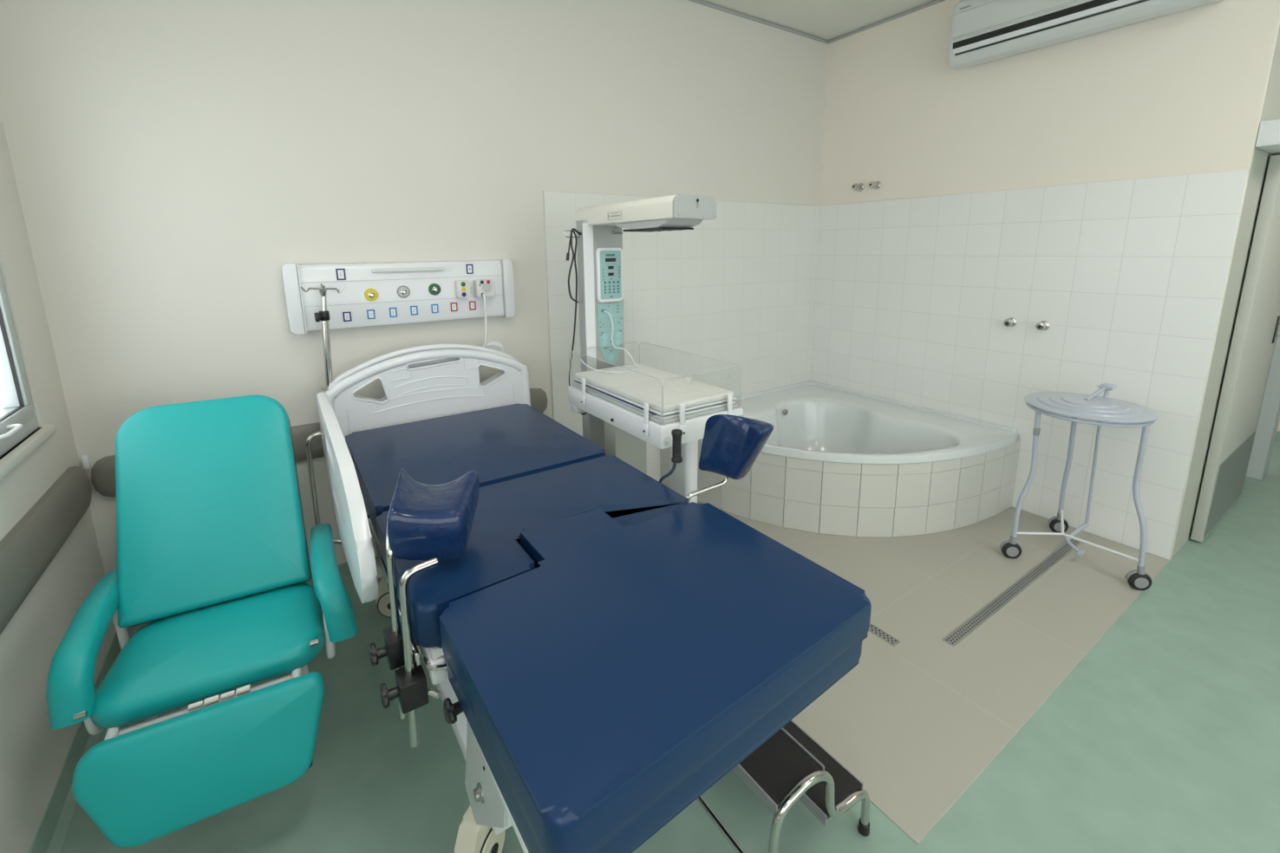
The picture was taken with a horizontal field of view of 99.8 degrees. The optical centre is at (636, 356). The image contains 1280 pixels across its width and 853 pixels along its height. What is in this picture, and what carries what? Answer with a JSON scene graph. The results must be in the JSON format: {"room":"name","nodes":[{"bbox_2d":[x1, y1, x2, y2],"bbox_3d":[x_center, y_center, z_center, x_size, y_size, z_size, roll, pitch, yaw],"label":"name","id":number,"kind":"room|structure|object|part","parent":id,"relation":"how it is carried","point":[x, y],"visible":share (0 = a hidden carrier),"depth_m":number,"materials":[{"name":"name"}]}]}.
{"room":"hospital room","nodes":[
{"label":"hospital room","id":0,"kind":"room"},
{"bbox_2d":[0,113,116,852],"bbox_3d":[-0.777,0.066,-0.065,0.065,2.912,4.600,-8,14,-33],"label":"wall","id":1,"kind":"structure","parent":0,"point":[33,755],"depth_m":1.59,"materials":[{"name":"white paint"}]},
{"bbox_2d":[0,265,56,479],"bbox_3d":[-1.509,-0.257,1.017,0.101,1.263,1.460,-8,14,-33],"label":"window","id":2,"kind":"structure","parent":1,"relation":"in","point":[18,420],"depth_m":1.58,"materials":[{"name":"silver metal"}]},
{"bbox_3d":[-1.690,0.203,1.445,0.042,0.014,0.132,-8,14,-33],"label":"sash handle","id":3,"kind":"part","parent":2,"relation":"part of","materials":[{"name":"white plastic"}]},
{"bbox_3d":[-1.709,-0.322,1.284,0.056,1.131,0.616,-8,14,-33],"label":"sash","id":4,"kind":"part","parent":2,"relation":"part of","materials":[{"name":"silver metal"}]},
{"bbox_3d":[-1.528,-0.268,1.001,0.054,1.235,1.400,-8,14,-33],"label":"frame","id":5,"kind":"part","parent":2,"relation":"part of","materials":[{"name":"silver metal"}]},
{"bbox_3d":[-1.510,0.350,1.132,0.082,0.028,1.460,-8,14,-33],"label":"sill","id":6,"kind":"part","parent":2,"relation":"part of","materials":[{"name":"white paint"}]},
{"bbox_2d":[0,466,91,634],"bbox_3d":[-0.893,0.760,0.354,0.036,0.170,3.895,-8,14,-33],"label":"rail","id":7,"kind":"object","parent":1,"relation":"attached to","point":[29,547],"visible":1,"depth_m":1.51,"materials":[{"name":"grey"}]},
{"bbox_2d":[28,633,121,852],"bbox_3d":[-0.721,1.454,0.241,0.035,0.070,4.600,-8,14,-33],"label":"baseboard","id":8,"kind":"structure","parent":1,"relation":"attached to","point":[51,832],"depth_m":1.49,"materials":[{"name":"green plastic"}]},
{"bbox_2d":[81,454,91,469],"bbox_3d":[-2.006,0.384,1.964,0.016,0.050,0.021,-8,14,-33],"label":"outlet","id":9,"kind":"object","parent":1,"relation":"attached to","point":[85,459],"visible":1,"depth_m":1.96,"materials":[{"name":"white plastic"}]},
{"bbox_2d":[0,0,828,574],"bbox_3d":[-0.435,-0.541,2.958,4.230,2.912,0.150,-8,14,-33],"label":"wall","id":10,"kind":"structure","parent":0,"point":[169,159],"depth_m":2.37,"materials":[{"name":"white paint"}]},
{"bbox_2d":[126,558,377,638],"bbox_3d":[-1.248,0.990,2.592,1.840,0.070,0.035,-8,14,-33],"label":"baseboard","id":11,"kind":"structure","parent":10,"relation":"attached to","point":[343,569],"depth_m":2.51,"materials":[{"name":"green plastic"}]},
{"bbox_2d":[91,388,547,496],"bbox_3d":[-1.244,0.348,2.470,1.816,0.155,0.036,-8,14,-33],"label":"rail","id":12,"kind":"object","parent":10,"relation":"attached to","point":[103,471],"visible":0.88,"depth_m":2.31,"materials":[{"name":"grey"}]},
{"bbox_2d":[281,259,515,352],"bbox_3d":[-1.016,-0.200,2.459,0.964,0.461,0.136,-8,14,-33],"label":"panel","id":13,"kind":"object","parent":10,"relation":"attached to","point":[373,294],"visible":0.91,"depth_m":2.41,"materials":[{"name":"white plastic"}]},
{"bbox_3d":[-1.249,-0.346,2.275,0.034,0.048,0.003,-8,14,-33],"label":"socket frame","id":14,"kind":"part","parent":13,"relation":"part of","materials":[{"name":"blue plastic"}]},
{"bbox_3d":[-1.249,-0.346,2.275,0.022,0.036,0.002,-8,14,-33],"label":"socket plate","id":15,"kind":"part","parent":13,"relation":"part of","materials":[{"name":"white plastic"}]},
{"bbox_3d":[-1.242,-0.170,2.312,0.031,0.042,0.003,-8,14,-33],"label":"socket frame","id":16,"kind":"part","parent":13,"relation":"part of","materials":[{"name":"blue"}]},
{"bbox_3d":[-1.243,-0.170,2.313,0.019,0.030,0.002,-8,14,-33],"label":"socket plate","id":17,"kind":"part","parent":13,"relation":"part of","materials":[{"name":"white plastic"}]},
{"bbox_3d":[-1.165,-0.184,2.363,0.031,0.042,0.003,-8,14,-33],"label":"socket frame","id":18,"kind":"part","parent":13,"relation":"part of","materials":[{"name":"blue plastic"}]},
{"bbox_3d":[-1.165,-0.184,2.364,0.019,0.030,0.002,-8,14,-33],"label":"socket plate","id":19,"kind":"part","parent":13,"relation":"part of","materials":[{"name":"white plastic"}]},
{"bbox_2d":[364,288,378,300],"bbox_3d":[-1.152,-0.267,2.342,0.055,0.055,0.025,-8,14,-33],"label":"outlet","id":20,"kind":"object","parent":13,"relation":"attached to","point":[369,294],"depth_m":2.34,"materials":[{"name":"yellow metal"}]},
{"bbox_3d":[-1.090,-0.197,2.412,0.031,0.042,0.003,-8,14,-33],"label":"socket frame","id":21,"kind":"part","parent":13,"relation":"part of","materials":[{"name":"blue plastic"}]},
{"bbox_3d":[-1.090,-0.197,2.412,0.019,0.030,0.002,-8,14,-33],"label":"socket plate","id":22,"kind":"part","parent":13,"relation":"part of","materials":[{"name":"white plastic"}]},
{"bbox_2d":[397,285,410,298],"bbox_3d":[-1.042,-0.288,2.413,0.055,0.055,0.025,-8,14,-33],"label":"outlet","id":23,"kind":"object","parent":13,"relation":"attached to","point":[403,291],"depth_m":2.42,"materials":[{"name":"grey plastic"}]},
{"bbox_3d":[-1.016,-0.209,2.460,0.031,0.042,0.003,-8,14,-33],"label":"socket frame","id":24,"kind":"part","parent":13,"relation":"part of","materials":[{"name":"blue plastic"}]},
{"bbox_3d":[-1.016,-0.209,2.461,0.019,0.030,0.002,-8,14,-33],"label":"socket plate","id":25,"kind":"part","parent":13,"relation":"part of","materials":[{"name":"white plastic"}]},
{"bbox_2d":[428,283,440,295],"bbox_3d":[-0.930,-0.308,2.487,0.055,0.055,0.025,-8,14,-33],"label":"outlet","id":26,"kind":"object","parent":13,"relation":"attached to","point":[434,289],"depth_m":2.49,"materials":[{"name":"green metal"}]},
{"bbox_3d":[-0.940,-0.222,2.510,0.031,0.042,0.003,-8,14,-33],"label":"socket frame","id":27,"kind":"part","parent":13,"relation":"part of","materials":[{"name":"blue plastic"}]},
{"bbox_3d":[-0.940,-0.222,2.510,0.019,0.030,0.002,-8,14,-33],"label":"socket plate","id":28,"kind":"part","parent":13,"relation":"part of","materials":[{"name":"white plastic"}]},
{"bbox_3d":[-0.867,-0.235,2.558,0.031,0.042,0.003,-8,14,-33],"label":"socket frame","id":29,"kind":"part","parent":13,"relation":"part of","materials":[{"name":"red plastic"}]},
{"bbox_3d":[-0.867,-0.235,2.558,0.019,0.030,0.002,-8,14,-33],"label":"socket plate","id":30,"kind":"part","parent":13,"relation":"part of","materials":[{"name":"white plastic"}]},
{"bbox_3d":[-0.797,-0.416,2.571,0.032,0.046,0.003,-8,14,-33],"label":"socket frame","id":31,"kind":"part","parent":13,"relation":"part of","materials":[{"name":"blue plastic"}]},
{"bbox_3d":[-0.797,-0.416,2.571,0.020,0.034,0.002,-8,14,-33],"label":"socket plate","id":32,"kind":"part","parent":13,"relation":"part of","materials":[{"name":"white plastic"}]},
{"bbox_3d":[-0.794,-0.245,2.606,0.031,0.042,0.003,-8,14,-33],"label":"socket frame","id":33,"kind":"part","parent":13,"relation":"part of","materials":[{"name":"red plastic"}]},
{"bbox_3d":[-0.713,-0.154,2.613,0.131,0.303,0.033,-8,14,-33],"label":"call cord","id":34,"kind":"part","parent":13,"relation":"part of","materials":[{"name":"white plastic"}]},
{"bbox_2d":[687,0,945,44],"bbox_3d":[0.244,-1.787,1.786,4.090,0.016,2.147,-8,14,-33],"label":"trim","id":35,"kind":"structure","parent":10,"relation":"attached to","point":[700,2],"depth_m":3.39,"materials":[{"name":"grey paint"}]},
{"bbox_2d":[59,439,1279,852],"bbox_3d":[2.147,1.127,2.147,7.230,0.103,4.880,-8,14,-33],"label":"floor","id":36,"kind":"structure","parent":0,"point":[1165,737],"depth_m":1.72,"materials":[{"name":"green plastic"}]},
{"bbox_2d":[46,394,358,848],"bbox_3d":[-1.182,0.704,1.568,0.634,1.031,0.822,-7,13,-28],"label":"armchair","id":37,"kind":"object","parent":36,"relation":"on","point":[212,548],"visible":1,"depth_m":1.48,"materials":[{"name":"teal leather"}]},
{"bbox_3d":[-1.414,0.729,1.420,0.084,0.165,0.462,-7,13,-28],"label":"armrest","id":38,"kind":"part","parent":37,"relation":"part of","materials":[{"name":"teal leather"}]},
{"bbox_3d":[-1.398,0.803,1.416,0.030,0.241,0.291,-7,13,-28],"label":"arm frame","id":39,"kind":"part","parent":37,"relation":"part of","materials":[{"name":"white metal"}]},
{"bbox_3d":[-1.181,0.750,1.527,0.402,0.456,0.530,-7,13,-28],"label":"chair frame","id":40,"kind":"part","parent":37,"relation":"part of","materials":[{"name":"white metal"}]},
{"bbox_3d":[-1.152,0.794,1.503,0.492,0.107,0.350,-7,13,-28],"label":"seat","id":41,"kind":"part","parent":37,"relation":"part of","materials":[{"name":"teal leather"}]},
{"bbox_3d":[-1.316,0.437,1.681,0.467,0.549,0.379,-7,13,-28],"label":"backrest","id":42,"kind":"part","parent":37,"relation":"part of","materials":[{"name":"teal leather"}]},
{"bbox_3d":[-1.329,0.449,1.709,0.467,0.536,0.353,-7,13,-28],"label":"panel","id":43,"kind":"part","parent":37,"relation":"part of","materials":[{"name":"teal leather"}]},
{"bbox_3d":[-1.124,0.987,1.801,0.023,0.359,0.041,1,11,7],"label":"leg","id":44,"kind":"part","parent":37,"relation":"part of","materials":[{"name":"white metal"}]},
{"bbox_3d":[-0.949,0.750,1.659,0.030,0.241,0.292,-7,13,-28],"label":"arm frame","id":45,"kind":"part","parent":37,"relation":"part of","materials":[{"name":"white metal"}]},
{"bbox_3d":[-0.957,0.674,1.667,0.088,0.165,0.470,-9,14,-35],"label":"armrest","id":46,"kind":"part","parent":37,"relation":"part of","materials":[{"name":"teal leather"}]},
{"bbox_2d":[300,283,871,852],"bbox_3d":[-0.353,0.484,1.751,1.144,1.369,2.078,-8,14,-33],"label":"bed","id":47,"kind":"object","parent":36,"relation":"on","point":[600,645],"visible":0.99,"depth_m":1.15,"materials":[{"name":"blue leather"}]},
{"bbox_3d":[-0.915,0.418,1.678,0.034,0.422,1.047,-8,14,-33],"label":"rail","id":48,"kind":"part","parent":47,"relation":"part of","materials":[{"name":"white plastic"}]},
{"bbox_3d":[-0.567,0.659,1.190,0.036,0.049,0.046,-8,14,-33],"label":"knob","id":49,"kind":"part","parent":47,"relation":"part of","materials":[{"name":"black plastic"}]},
{"bbox_3d":[-0.751,0.605,1.555,0.058,0.100,0.060,-8,14,-33],"label":"rail arm","id":50,"kind":"part","parent":47,"relation":"part of","materials":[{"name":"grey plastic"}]},
{"bbox_3d":[-0.520,0.719,1.141,0.036,0.049,0.046,-8,14,-33],"label":"knob","id":51,"kind":"part","parent":47,"relation":"part of","materials":[{"name":"black plastic"}]},
{"bbox_3d":[-0.547,0.596,1.240,0.026,0.458,0.107,-3,12,-14],"label":"support rod","id":52,"kind":"part","parent":47,"relation":"part of","materials":[{"name":"silver metal"}]},
{"bbox_3d":[-0.497,0.533,1.894,0.751,0.053,1.330,-8,14,-33],"label":"frame","id":53,"kind":"part","parent":47,"relation":"part of","materials":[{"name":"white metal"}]},
{"bbox_3d":[-0.701,0.589,1.545,0.066,0.055,0.987,-8,14,-33],"label":"accessory rail","id":54,"kind":"part","parent":47,"relation":"part of","materials":[{"name":"silver metal"}]},
{"bbox_3d":[-0.466,0.647,1.174,0.092,0.421,0.020,-10,15,-40],"label":"support rod","id":55,"kind":"part","parent":47,"relation":"part of","materials":[{"name":"silver metal"}]},
{"bbox_3d":[-0.904,0.197,2.437,0.860,0.438,0.031,-8,14,-33],"label":"headboard","id":56,"kind":"part","parent":47,"relation":"part of","materials":[{"name":"white plastic"}]},
{"bbox_3d":[-0.344,0.676,1.027,0.038,0.047,0.045,-8,14,-33],"label":"knob","id":57,"kind":"part","parent":47,"relation":"part of","materials":[{"name":"black plastic"}]},
{"bbox_3d":[-0.448,0.981,1.952,0.590,0.060,1.270,-8,14,-33],"label":"frame","id":58,"kind":"part","parent":47,"relation":"part of","materials":[{"name":"white metal"}]},
{"bbox_3d":[-0.647,0.385,2.090,0.775,0.110,0.787,-8,14,-33],"label":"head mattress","id":59,"kind":"part","parent":47,"relation":"part of","materials":[{"name":"blue leather"}]},
{"bbox_3d":[0.000,0.661,1.151,0.677,0.040,0.495,-8,14,-33],"label":"foot frame","id":60,"kind":"part","parent":47,"relation":"part of","materials":[{"name":"white metal"}]},
{"bbox_3d":[-0.273,0.493,1.545,0.785,0.104,0.516,-8,14,-33],"label":"seat mattress","id":61,"kind":"part","parent":47,"relation":"part of","materials":[{"name":"blue leather"}]},
{"bbox_3d":[0.040,0.605,1.124,0.745,0.076,0.561,-8,14,-33],"label":"foot mattress","id":62,"kind":"part","parent":47,"relation":"part of","materials":[{"name":"blue leather"}]},
{"bbox_3d":[-0.001,0.527,1.169,0.757,0.078,0.723,-8,14,-33],"label":"foot mattress","id":63,"kind":"part","parent":47,"relation":"part of","materials":[{"name":"blue leather"}]},
{"bbox_3d":[0.094,0.429,1.710,0.103,0.257,0.034,8,14,36],"label":"grip rod","id":64,"kind":"part","parent":47,"relation":"part of","materials":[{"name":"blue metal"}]},
{"bbox_3d":[0.197,0.471,1.653,0.222,0.239,0.022,-6,12,-24],"label":"support rod","id":65,"kind":"part","parent":47,"relation":"part of","materials":[{"name":"silver metal"}]},
{"bbox_3d":[0.110,0.831,1.211,0.019,0.307,0.567,-8,13,-32],"label":"rod","id":66,"kind":"part","parent":47,"relation":"part of","materials":[{"name":"silver metal"}]},
{"bbox_2d":[563,194,743,503],"bbox_3d":[0.021,0.212,2.293,0.418,1.684,0.848,-8,14,-33],"label":"infant warmer","id":67,"kind":"object","parent":36,"relation":"on","point":[623,408],"visible":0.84,"depth_m":2.30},
{"bbox_3d":[-0.266,-0.144,2.444,0.091,0.852,0.092,1,11,8],"label":"power cord","id":68,"kind":"part","parent":67,"relation":"part of","materials":[{"name":"black plastic"}]},
{"bbox_3d":[-0.121,-0.102,2.525,0.138,0.290,0.004,-8,14,-33],"label":"panel","id":69,"kind":"part","parent":67,"relation":"part of","materials":[{"name":"teal"}]},
{"bbox_2d":[600,305,622,351],"bbox_3d":[-0.117,-0.129,2.516,0.124,0.214,0.006,-8,14,-33],"label":"print","id":70,"kind":"object","parent":67,"relation":"attached to","point":[616,311],"depth_m":2.52,"materials":[{"name":"teal"}]},
{"bbox_2d":[602,254,620,297],"bbox_3d":[-0.116,-0.368,2.458,0.088,0.194,0.002,-8,14,-33],"label":"print","id":71,"kind":"object","parent":67,"relation":"attached to","point":[610,262],"depth_m":2.46,"materials":[{"name":"teal"}]},
{"bbox_2d":[575,194,716,232],"bbox_3d":[0.007,-0.569,2.205,0.197,0.116,0.730,-8,14,-33],"label":"hood","id":72,"kind":"object","parent":67,"relation":"attached to","point":[677,212],"depth_m":2.01,"materials":[{"name":"white plastic"}]},
{"bbox_2d":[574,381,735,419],"bbox_3d":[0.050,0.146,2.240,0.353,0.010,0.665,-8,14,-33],"label":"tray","id":73,"kind":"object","parent":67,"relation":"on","point":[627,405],"depth_m":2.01,"materials":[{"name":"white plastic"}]},
{"bbox_3d":[0.049,0.112,2.234,0.349,0.030,0.657,-8,14,-33],"label":"warmer mattress","id":74,"kind":"part","parent":67,"relation":"part of","materials":[{"name":"white"}]},
{"bbox_2d":[568,380,743,449],"bbox_3d":[0.053,0.193,2.238,0.401,0.112,0.728,-8,14,-33],"label":"tray","id":75,"kind":"object","parent":67,"relation":"on","point":[655,427],"depth_m":2.00,"materials":[{"name":"white"}]},
{"bbox_2d":[731,719,869,852],"bbox_3d":[0.336,1.069,1.439,0.381,0.331,0.418,-8,14,-33],"label":"step stool","id":76,"kind":"object","parent":36,"relation":"on","point":[791,767],"visible":0.52,"depth_m":1.28,"materials":[{"name":"silver metal"}]},
{"bbox_3d":[0.444,1.096,1.279,0.375,0.324,0.021,-8,14,-33],"label":"frame","id":77,"kind":"part","parent":76,"relation":"part of","materials":[{"name":"silver metal"}]},
{"bbox_2d":[659,380,1020,537],"bbox_3d":[1.167,0.618,3.287,1.467,0.468,1.467,-8,14,-33],"label":"bathtub","id":78,"kind":"object","parent":36,"relation":"on","point":[834,460],"visible":0.85,"depth_m":2.93,"materials":[{"name":"white plastic"}]},
{"bbox_2d":[734,385,1019,464],"bbox_3d":[1.167,0.603,3.283,1.466,0.405,1.466,-8,14,-33],"label":"basin","id":79,"kind":"object","parent":78,"relation":"in","point":[813,424],"depth_m":3.40,"materials":[{"name":"white ceramic"}]},
{"bbox_2d":[868,622,900,646],"bbox_3d":[0.796,1.046,2.358,0.044,0.002,0.720,-8,14,-33],"label":"floor drain","id":80,"kind":"object","parent":36,"relation":"on","point":[884,636],"visible":0.12,"depth_m":2.11,"materials":[{"name":"silver metal"}]},
{"bbox_2d":[942,538,1082,646],"bbox_3d":[1.731,1.023,2.421,1.295,0.002,0.044,-8,14,-33],"label":"floor drain","id":81,"kind":"object","parent":36,"relation":"on","point":[964,630],"visible":0.97,"depth_m":2.34,"materials":[{"name":"silver metal"}]},
{"bbox_2d":[999,383,1159,590],"bbox_3d":[2.060,0.566,2.578,0.542,0.836,0.504,3,12,15],"label":"stand","id":82,"kind":"object","parent":36,"relation":"on","point":[1080,406],"visible":1,"depth_m":2.48,"materials":[{"name":"grey metal"}]},
{"bbox_2d":[999,535,1021,548],"bbox_3d":[1.822,0.914,2.618,0.092,0.090,0.033,2,12,14],"label":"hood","id":83,"kind":"object","parent":82,"relation":"attached to","point":[1011,544],"depth_m":2.61,"materials":[{"name":"grey plastic"}]},
{"bbox_3d":[1.848,0.568,2.557,0.077,0.645,0.032,-3,11,-10],"label":"leg","id":84,"kind":"part","parent":82,"relation":"part of","materials":[{"name":"grey metal"}]},
{"bbox_2d":[1046,512,1068,524],"bbox_3d":[2.225,0.865,2.840,0.092,0.090,0.035,2,12,14],"label":"hood","id":85,"kind":"object","parent":82,"relation":"attached to","point":[1054,520],"depth_m":2.83,"materials":[{"name":"grey plastic"}]},
{"bbox_3d":[2.202,0.525,2.752,0.028,0.645,0.068,8,14,37],"label":"leg","id":86,"kind":"part","parent":82,"relation":"part of","materials":[{"name":"grey"}]},
{"bbox_3d":[2.083,0.220,2.490,0.480,0.032,0.480,-8,14,-33],"label":"lid","id":87,"kind":"part","parent":82,"relation":"part of","materials":[{"name":"grey"}]},
{"bbox_3d":[2.254,0.542,2.657,0.059,0.649,0.014,-6,13,-27],"label":"pedal rod","id":88,"kind":"part","parent":82,"relation":"part of","materials":[{"name":"grey"}]},
{"bbox_2d":[1124,564,1151,579],"bbox_3d":[2.211,0.959,2.367,0.092,0.091,0.033,2,12,14],"label":"hood","id":89,"kind":"object","parent":82,"relation":"attached to","point":[1139,573],"depth_m":2.36,"materials":[{"name":"grey plastic"}]},
{"bbox_3d":[2.192,0.609,2.332,0.024,0.645,0.092,-5,12,-20],"label":"leg","id":90,"kind":"part","parent":82,"relation":"part of","materials":[{"name":"grey metal"}]},
{"bbox_2d":[701,0,934,40],"bbox_3d":[2.115,-1.825,1.556,7.230,0.100,4.880,-8,14,-33],"label":"ceiling","id":91,"kind":"structure","parent":0,"point":[827,20],"depth_m":3.30,"materials":[{"name":"white paint"}]},
{"bbox_2d":[809,0,1279,560],"bbox_3d":[1.970,-0.632,3.279,0.150,2.912,2.287,-8,14,-33],"label":"wall","id":92,"kind":"structure","parent":0,"point":[914,297],"depth_m":2.85,"materials":[{"name":"white tile"}]},
{"bbox_2d":[851,182,863,190],"bbox_3d":[1.504,-1.157,3.679,0.080,0.052,0.052,-8,14,-33],"label":"valve","id":93,"kind":"object","parent":92,"relation":"attached to","point":[855,186],"visible":1,"depth_m":3.67,"materials":[{"name":"silver metal"}]},
{"bbox_3d":[1.502,-1.156,3.678,0.070,0.046,0.046,-8,14,-33],"label":"valve handle","id":94,"kind":"part","parent":93,"relation":"part of","materials":[{"name":"silver metal"}]},
{"bbox_2d":[868,181,881,189],"bbox_3d":[1.574,-1.137,3.577,0.080,0.052,0.052,-8,14,-33],"label":"valve","id":95,"kind":"object","parent":92,"relation":"attached to","point":[877,185],"visible":1,"depth_m":3.56,"materials":[{"name":"silver metal"}]},
{"bbox_3d":[1.571,-1.137,3.576,0.070,0.046,0.046,-8,14,-33],"label":"valve handle","id":96,"kind":"part","parent":95,"relation":"part of","materials":[{"name":"silver metal"}]},
{"bbox_2d":[1003,317,1016,326],"bbox_3d":[2.083,-0.189,3.014,0.056,0.052,0.052,-8,14,-33],"label":"valve","id":97,"kind":"object","parent":92,"relation":"attached to","point":[1011,322],"visible":1,"depth_m":3.01,"materials":[{"name":"silver metal"}]},
{"bbox_3d":[2.080,-0.188,3.012,0.047,0.046,0.046,-8,14,-33],"label":"valve handle","id":98,"kind":"part","parent":97,"relation":"part of","materials":[{"name":"silver metal"}]},
{"bbox_2d":[1035,320,1050,330],"bbox_3d":[2.170,-0.162,2.887,0.056,0.052,0.052,-8,14,-33],"label":"valve","id":99,"kind":"object","parent":92,"relation":"attached to","point":[1043,325],"visible":1,"depth_m":2.88,"materials":[{"name":"silver metal"}]},
{"bbox_3d":[2.168,-0.162,2.885,0.047,0.046,0.046,-8,14,-33],"label":"valve handle","id":100,"kind":"part","parent":99,"relation":"part of","materials":[{"name":"silver metal"}]},
{"bbox_2d":[949,0,1222,69],"bbox_3d":[2.077,-1.691,2.575,0.210,0.338,1.018,-8,14,-33],"label":"air conditioner","id":101,"kind":"object","parent":92,"relation":"attached to","point":[983,31],"visible":1,"depth_m":2.64,"materials":[{"name":"white plastic"}]},
{"bbox_3d":[1.999,-1.795,2.501,0.020,0.053,0.994,-8,14,-33],"label":"panel","id":102,"kind":"part","parent":101,"relation":"part of","materials":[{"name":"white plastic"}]},
{"bbox_3d":[1.995,-1.705,2.515,0.010,0.115,0.994,-8,14,-33],"label":"panel","id":103,"kind":"part","parent":101,"relation":"part of","materials":[{"name":"white plastic"}]},
{"bbox_2d":[1171,25,1279,558],"bbox_3d":[3.287,-0.566,2.877,1.820,2.912,0.140,-8,14,-33],"label":"wall","id":104,"kind":"structure","parent":0,"point":[1270,111],"depth_m":2.47,"materials":[{"name":"grey paint"}]},
{"bbox_2d":[1190,155,1279,542],"bbox_3d":[3.223,-0.025,2.789,0.910,1.863,0.086,-8,14,-33],"label":"door","id":105,"kind":"structure","parent":104,"relation":"in","point":[1257,321],"depth_m":2.66,"materials":[{"name":"grey laminate"}]},
{"bbox_3d":[3.233,0.679,2.931,0.865,0.390,0.003,-8,14,-33],"label":"kick plate","id":106,"kind":"part","parent":105,"relation":"part of","materials":[{"name":"silver metal"}]},
{"bbox_3d":[3.522,-0.147,2.969,0.050,0.150,0.005,-8,14,-33],"label":"lock plate","id":107,"kind":"part","parent":105,"relation":"part of","materials":[{"name":"silver metal"}]},
{"bbox_2d":[1245,324,1279,480],"bbox_3d":[4.324,-0.183,2.924,0.170,2.120,1.061,-8,14,-33],"label":"door frame","id":108,"kind":"structure","parent":104,"relation":"attached to","point":[1269,417],"depth_m":3.41,"materials":[{"name":"silver metal"}]},
{"bbox_2d":[1255,118,1279,155],"bbox_3d":[3.282,-1.003,2.618,1.648,0.100,0.136,-8,14,-33],"label":"trim","id":109,"kind":"structure","parent":104,"relation":"attached to","point":[1268,140],"depth_m":2.20,"materials":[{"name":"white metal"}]},
{"bbox_3d":[4.982,-0.613,3.022,1.160,2.912,3.400,-8,14,-33],"label":"wall","id":110,"kind":"structure","parent":0,"visible":0},
{"bbox_2d":[1274,431,1279,440],"bbox_3d":[5.356,0.729,3.536,0.015,0.070,3.200,-8,14,-33],"label":"baseboard","id":111,"kind":"structure","parent":110,"relation":"attached to","point":[1277,435],"depth_m":4.14,"materials":[{"name":"green plastic"}]}
]}

